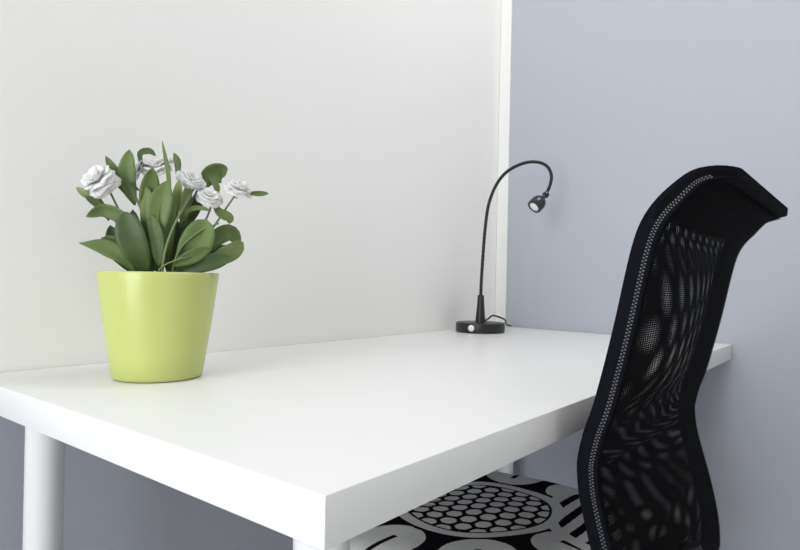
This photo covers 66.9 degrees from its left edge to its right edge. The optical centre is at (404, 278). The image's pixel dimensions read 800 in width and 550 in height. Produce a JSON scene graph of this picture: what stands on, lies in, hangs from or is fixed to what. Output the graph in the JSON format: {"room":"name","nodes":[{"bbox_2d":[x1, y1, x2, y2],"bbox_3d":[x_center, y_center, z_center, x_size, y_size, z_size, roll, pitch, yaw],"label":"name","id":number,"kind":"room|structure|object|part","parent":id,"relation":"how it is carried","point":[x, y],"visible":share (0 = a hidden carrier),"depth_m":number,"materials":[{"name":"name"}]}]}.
{"room":"home office","nodes":[
{"label":"home office","id":0,"kind":"room"},
{"bbox_2d":[0,0,500,549],"bbox_3d":[-0.710,-0.419,0.556,0.119,2.540,3.400,1,0,38],"label":"wall","id":1,"kind":"structure","parent":0,"point":[369,128],"depth_m":1.03,"materials":[{"name":"paint"}]},
{"bbox_2d":[494,0,799,549],"bbox_3d":[1.426,-0.376,0.830,2.900,2.540,0.529,1,0,38],"label":"wall","id":2,"kind":"structure","parent":0,"point":[621,100],"depth_m":1.39,"materials":[{"name":"grey paint"}]},
{"bbox_2d":[495,0,511,325],"bbox_3d":[0.285,-0.768,1.688,0.035,1.799,0.006,1,0,43],"label":"trim","id":3,"kind":"structure","parent":2,"relation":"attached to","point":[506,5],"depth_m":1.69,"materials":[{"name":"white paint"}]},
{"bbox_3d":[0.442,0.913,-0.309,3.200,0.080,3.500,1,0,38],"label":"floor","id":4,"kind":"structure","parent":0,"visible":0},
{"bbox_2d":[0,326,730,549],"bbox_3d":[0.097,0.498,1.022,0.600,0.740,1.247,1,0,38],"label":"desk","id":5,"kind":"object","parent":4,"relation":"on","point":[319,445],"visible":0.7,"depth_m":0.57,"materials":[{"name":"white laminate"}]},
{"bbox_3d":[-0.417,0.503,0.692,0.042,0.708,0.042,1,0,38],"label":"leg","id":6,"kind":"part","parent":5,"relation":"part of","materials":[{"name":"white metal"}]},
{"bbox_2d":[76,141,268,382],"bbox_3d":[-0.280,-0.022,0.734,0.179,0.283,0.139,1,0,12],"label":"potted plant","id":7,"kind":"object","parent":5,"relation":"on","point":[157,325],"visible":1,"depth_m":0.70,"materials":[{"name":"green plant"}]},
{"bbox_3d":[-0.355,-0.111,0.706,0.044,0.043,0.039,1,0,38],"label":"flower","id":8,"kind":"part","parent":7,"relation":"part of","materials":[{"name":"white plant"}]},
{"bbox_3d":[-0.328,-0.050,0.720,0.049,0.113,0.005,1,0,-33],"label":"stem","id":9,"kind":"part","parent":7,"relation":"part of","materials":[{"name":"green plant"}]},
{"bbox_3d":[-0.327,-0.134,0.747,0.017,0.028,0.030,1,0,-32],"label":"flower","id":10,"kind":"part","parent":7,"relation":"part of","materials":[{"name":"white plant"}]},
{"bbox_3d":[-0.308,-0.136,0.747,0.036,0.025,0.036,1,0,38],"label":"flower","id":11,"kind":"part","parent":7,"relation":"part of","materials":[{"name":"white plant"}]},
{"bbox_3d":[-0.300,0.056,0.738,0.138,0.127,0.138,1,0,38],"label":"pot","id":12,"kind":"part","parent":7,"relation":"part of","materials":[{"name":"yellow"}]},
{"bbox_3d":[-0.294,-0.147,0.760,0.027,0.015,0.027,1,0,38],"label":"flower","id":13,"kind":"part","parent":7,"relation":"part of","materials":[{"name":"white plant"}]},
{"bbox_3d":[-0.270,-0.010,0.705,0.025,0.036,0.038,1,0,38],"label":"stem","id":14,"kind":"part","parent":7,"relation":"part of","materials":[{"name":"green plant"}]},
{"bbox_3d":[-0.267,-0.055,0.727,0.015,0.126,0.055,1,0,28],"label":"stem","id":15,"kind":"part","parent":7,"relation":"part of","materials":[{"name":"green plant"}]},
{"bbox_3d":[-0.269,-0.051,0.744,0.029,0.118,0.004,1,0,-43],"label":"stem","id":16,"kind":"part","parent":7,"relation":"part of","materials":[{"name":"green plant"}]},
{"bbox_3d":[-0.264,-0.122,0.750,0.029,0.029,0.037,1,0,38],"label":"flower","id":17,"kind":"part","parent":7,"relation":"part of","materials":[{"name":"white plant"}]},
{"bbox_3d":[-0.250,-0.030,0.725,0.057,0.077,0.012,1,0,-32],"label":"stem","id":18,"kind":"part","parent":7,"relation":"part of","materials":[{"name":"green plant"}]},
{"bbox_3d":[-0.242,-0.100,0.751,0.027,0.027,0.032,1,0,38],"label":"flower","id":19,"kind":"part","parent":7,"relation":"part of","materials":[{"name":"white plant"}]},
{"bbox_3d":[-0.244,-0.049,0.752,0.066,0.116,0.003,1,0,-30],"label":"stem","id":20,"kind":"part","parent":7,"relation":"part of","materials":[{"name":"green plant"}]},
{"bbox_3d":[-0.211,-0.113,0.770,0.033,0.025,0.036,1,0,38],"label":"flower","id":21,"kind":"part","parent":7,"relation":"part of","materials":[{"name":"white plant"}]},
{"bbox_3d":[-0.065,0.510,0.428,0.042,0.708,0.042,1,0,38],"label":"leg","id":22,"kind":"part","parent":5,"relation":"part of","materials":[{"name":"white metal"}]},
{"bbox_2d":[456,160,552,333],"bbox_3d":[0.225,-0.079,1.522,0.220,0.420,0.213,1,0,-19],"label":"desk lamp","id":23,"kind":"object","parent":5,"relation":"on","point":[537,203],"visible":1,"depth_m":1.47,"materials":[{"name":"black plastic"}]},
{"bbox_2d":[468,325,473,330],"bbox_3d":[0.156,0.117,1.419,0.015,0.015,0.003,1,0,28],"label":"switch","id":24,"kind":"object","parent":23,"relation":"attached to","point":[470,327],"depth_m":1.42,"materials":[{"name":"white plastic"}]},
{"bbox_2d":[475,295,484,321],"bbox_3d":[0.185,0.074,1.473,0.025,0.066,0.025,1,0,38],"label":"lamp stem","id":25,"kind":"object","parent":23,"relation":"attached to","point":[480,312],"depth_m":1.46,"materials":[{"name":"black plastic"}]},
{"bbox_3d":[0.261,0.518,1.571,0.042,0.708,0.042,1,0,38],"label":"leg","id":26,"kind":"part","parent":5,"relation":"part of","materials":[{"name":"white metal"}]},
{"bbox_3d":[0.535,0.523,1.183,0.042,0.708,0.042,1,0,38],"label":"leg","id":27,"kind":"part","parent":5,"relation":"part of","materials":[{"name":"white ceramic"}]},
{"bbox_2d":[577,165,787,549],"bbox_3d":[0.180,0.386,0.798,0.503,0.965,0.463,1,0,38],"label":"office chair","id":28,"kind":"object","parent":4,"relation":"on","point":[715,203],"visible":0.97,"depth_m":0.62,"materials":[{"name":"black"}]},
{"bbox_2d":[350,471,687,549],"bbox_3d":[0.157,0.353,0.821,0.342,0.051,0.416,1,0,38],"label":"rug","id":29,"kind":"object","parent":28,"relation":"on","point":[495,510],"visible":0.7,"depth_m":0.82,"materials":[{"name":"fabric"}]}
]}

